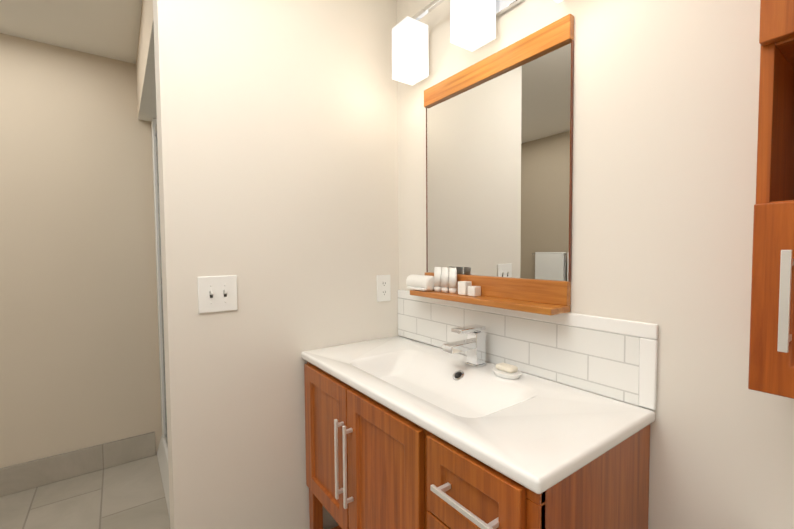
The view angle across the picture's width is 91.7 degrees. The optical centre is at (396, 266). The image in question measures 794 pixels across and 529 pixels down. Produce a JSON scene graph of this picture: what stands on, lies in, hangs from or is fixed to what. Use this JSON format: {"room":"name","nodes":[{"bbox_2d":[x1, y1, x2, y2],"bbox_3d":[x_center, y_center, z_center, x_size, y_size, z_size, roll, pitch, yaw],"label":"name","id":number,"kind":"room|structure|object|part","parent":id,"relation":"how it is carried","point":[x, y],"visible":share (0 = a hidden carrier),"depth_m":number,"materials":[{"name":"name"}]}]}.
{"room":"bathroom","nodes":[
{"label":"bathroom","id":0,"kind":"room"},
{"bbox_2d":[0,0,141,63],"bbox_3d":[-0.805,-1.245,0.687,2.800,0.100,3.950,-2,3,-36],"label":"ceiling","id":1,"kind":"structure","parent":0,"point":[107,28],"depth_m":1.98,"materials":[{"name":"paint"}]},
{"bbox_2d":[0,33,161,467],"bbox_3d":[-2.310,0.010,2.021,1.850,2.500,0.100,-2,3,-36],"label":"wall","id":2,"kind":"structure","parent":0,"point":[79,354],"depth_m":2.26,"materials":[{"name":"paint"}]},
{"bbox_2d":[0,432,155,496],"bbox_3d":[-2.259,1.183,2.032,1.672,0.155,0.012,-2,3,-36],"label":"baseboard","id":3,"kind":"structure","parent":2,"relation":"attached to","point":[16,478],"depth_m":2.28,"materials":[{"name":"stone"}]},
{"bbox_2d":[0,454,169,528],"bbox_3d":[-0.785,1.352,0.798,2.800,0.100,3.950,-2,3,-36],"label":"floor","id":4,"kind":"structure","parent":0,"point":[130,495],"depth_m":2.05,"materials":[{"name":"tile"}]},
{"bbox_2d":[151,119,169,518],"bbox_3d":[-0.838,0.162,2.236,0.919,2.157,1.284,-2,3,-36],"label":"shower","id":5,"kind":"object","parent":4,"relation":"on","point":[162,454],"visible":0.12,"depth_m":2.43,"materials":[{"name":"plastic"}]},
{"bbox_3d":[-1.127,0.146,1.974,0.060,1.954,1.201,-2,3,-36],"label":"door frame","id":6,"kind":"part","parent":5,"relation":"part of","materials":[{"name":"silver metal"}]},
{"bbox_2d":[301,336,654,528],"bbox_3d":[0.121,0.815,1.278,0.530,0.920,1.096,-2,3,-36],"label":"bathroom vanity","id":7,"kind":"object","parent":4,"relation":"on","point":[401,432],"visible":1,"depth_m":0.98,"materials":[{"name":"brown wood"}]},
{"bbox_3d":[-0.259,0.641,1.414,0.020,0.496,0.348,-2,3,-36],"label":"door","id":8,"kind":"part","parent":7,"relation":"part of","materials":[{"name":"brown wood"}]},
{"bbox_3d":[-0.046,0.652,1.119,0.020,0.496,0.368,-2,3,-36],"label":"door","id":9,"kind":"part","parent":7,"relation":"part of","materials":[{"name":"brown wood"}]},
{"bbox_3d":[0.160,0.755,0.841,0.020,0.312,0.267,-2,3,-36],"label":"drawer","id":10,"kind":"part","parent":7,"relation":"part of","materials":[{"name":"brown wood"}]},
{"bbox_2d":[443,324,487,367],"bbox_3d":[0.236,0.281,1.334,0.169,0.138,0.058,-2,3,-36],"label":"faucet","id":11,"kind":"object","parent":7,"relation":"on","point":[473,344],"visible":1,"depth_m":1.34,"materials":[{"name":"silver metal"}]},
{"bbox_3d":[0.158,0.502,0.830,0.020,0.182,0.267,-2,3,-36],"label":"drawer","id":12,"kind":"part","parent":7,"relation":"part of","materials":[{"name":"brown wood"}]},
{"bbox_2d":[492,363,521,378],"bbox_3d":[0.355,0.336,1.247,0.076,0.034,0.104,-2,3,-36],"label":"soap dish","id":13,"kind":"object","parent":7,"relation":"on","point":[506,370],"visible":1,"depth_m":1.23,"materials":[{"name":"white ceramic"}]},
{"bbox_2d":[136,0,156,120],"bbox_3d":[-0.861,-1.088,2.172,0.960,0.340,1.290,-2,3,-36],"label":"soffit","id":14,"kind":"structure","parent":0,"point":[146,83],"depth_m":1.90,"materials":[{"name":"paint"}]},
{"bbox_2d":[153,0,398,528],"bbox_3d":[-0.428,0.013,1.631,0.960,2.500,0.160,-2,3,-36],"label":"wall","id":15,"kind":"structure","parent":0,"point":[277,130],"depth_m":1.47,"materials":[{"name":"paint"}]},
{"bbox_2d":[198,275,237,313],"bbox_3d":[-0.636,0.099,1.373,0.129,0.129,0.017,-2,3,-36],"label":"switch plate","id":16,"kind":"object","parent":15,"relation":"attached to","point":[217,293],"visible":1,"depth_m":1.37,"materials":[{"name":"white plastic"}]},
{"bbox_2d":[377,275,390,301],"bbox_3d":[-0.061,0.101,1.796,0.076,0.123,0.008,-2,3,-36],"label":"electrical outlet plate","id":17,"kind":"object","parent":15,"relation":"attached to","point":[383,288],"visible":1,"depth_m":1.79,"materials":[{"name":"white plastic"}]},
{"bbox_2d":[397,0,793,528],"bbox_3d":[0.706,0.033,0.971,0.100,2.500,2.560,-2,3,-36],"label":"wall","id":18,"kind":"structure","parent":0,"point":[665,113],"depth_m":0.93,"materials":[{"name":"paint"}]},
{"bbox_2d":[392,0,444,84],"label":"sconce","id":19,"kind":"object","parent":18,"relation":"attached to","point":[410,60],"depth_m":1.55,"materials":[{"name":"white glass"}]},
{"bbox_3d":[0.054,-0.884,1.593,0.110,0.208,0.110,-2,3,-36],"label":"lamp shade","id":20,"kind":"part","parent":19,"relation":"part of","materials":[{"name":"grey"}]},
{"bbox_2d":[450,0,523,51],"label":"sconce","id":21,"kind":"object","parent":18,"relation":"attached to","point":[472,25],"depth_m":1.28,"materials":[{"name":"white glass"}]},
{"bbox_3d":[0.258,-0.873,1.311,0.110,0.208,0.110,-2,3,-36],"label":"lamp shade","id":22,"kind":"part","parent":21,"relation":"part of","materials":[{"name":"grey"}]},
{"bbox_2d":[410,14,573,315],"bbox_3d":[0.282,-0.301,1.362,0.103,0.860,0.650,-2,3,-36],"label":"mirror","id":23,"kind":"object","parent":18,"relation":"attached to","point":[499,147],"visible":0.9,"depth_m":1.30,"materials":[{"name":"brown wood"}]},
{"bbox_2d":[406,274,433,290],"bbox_3d":[0.100,0.067,1.615,0.066,0.062,0.140,-2,3,-36],"label":"roll","id":24,"kind":"object","parent":23,"relation":"on","point":[420,282],"visible":0.81,"depth_m":1.58,"materials":[{"name":"white fabric"}]},
{"bbox_2d":[434,267,456,293],"bbox_3d":[0.189,0.053,1.515,0.031,0.098,0.125,-2,3,-36],"label":"toiletries","id":25,"kind":"object","parent":23,"relation":"on","point":[445,280],"depth_m":1.50,"materials":[{"name":"white plastic"}]},
{"bbox_2d":[454,278,480,296],"bbox_3d":[0.264,0.081,1.409,0.035,0.050,0.085,-2,3,-36],"label":"toiletries","id":26,"kind":"object","parent":23,"relation":"on","point":[464,287],"depth_m":1.41,"materials":[{"name":"white plastic"}]},
{"bbox_3d":[0.320,-0.314,1.389,0.006,0.698,0.644,-2,3,-36],"label":"glass","id":27,"kind":"part","parent":23,"relation":"part of","materials":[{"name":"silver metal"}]},
{"bbox_2d":[398,290,657,409],"bbox_3d":[0.328,0.237,1.408,0.010,0.218,1.097,-2,3,-36],"label":"backsplash","id":28,"kind":"structure","parent":18,"relation":"attached to","point":[614,358],"depth_m":1.17,"materials":[{"name":"tile"}]},
{"bbox_2d":[748,0,793,398],"bbox_3d":[0.833,-0.300,0.474,0.250,1.035,0.546,-2,3,-36],"label":"upper cabinet","id":29,"kind":"object","parent":18,"relation":"attached to","point":[771,357],"visible":1,"depth_m":0.64,"materials":[{"name":"brown wood"}]},
{"bbox_3d":[0.765,0.061,0.438,0.019,0.314,0.542,-2,3,-36],"label":"door","id":30,"kind":"part","parent":29,"relation":"part of","materials":[{"name":"brown wood"}]},
{"bbox_3d":[0.760,-0.586,0.411,0.019,0.454,0.542,-2,3,-36],"label":"door","id":31,"kind":"part","parent":29,"relation":"part of","materials":[{"name":"brown wood"}]}
]}

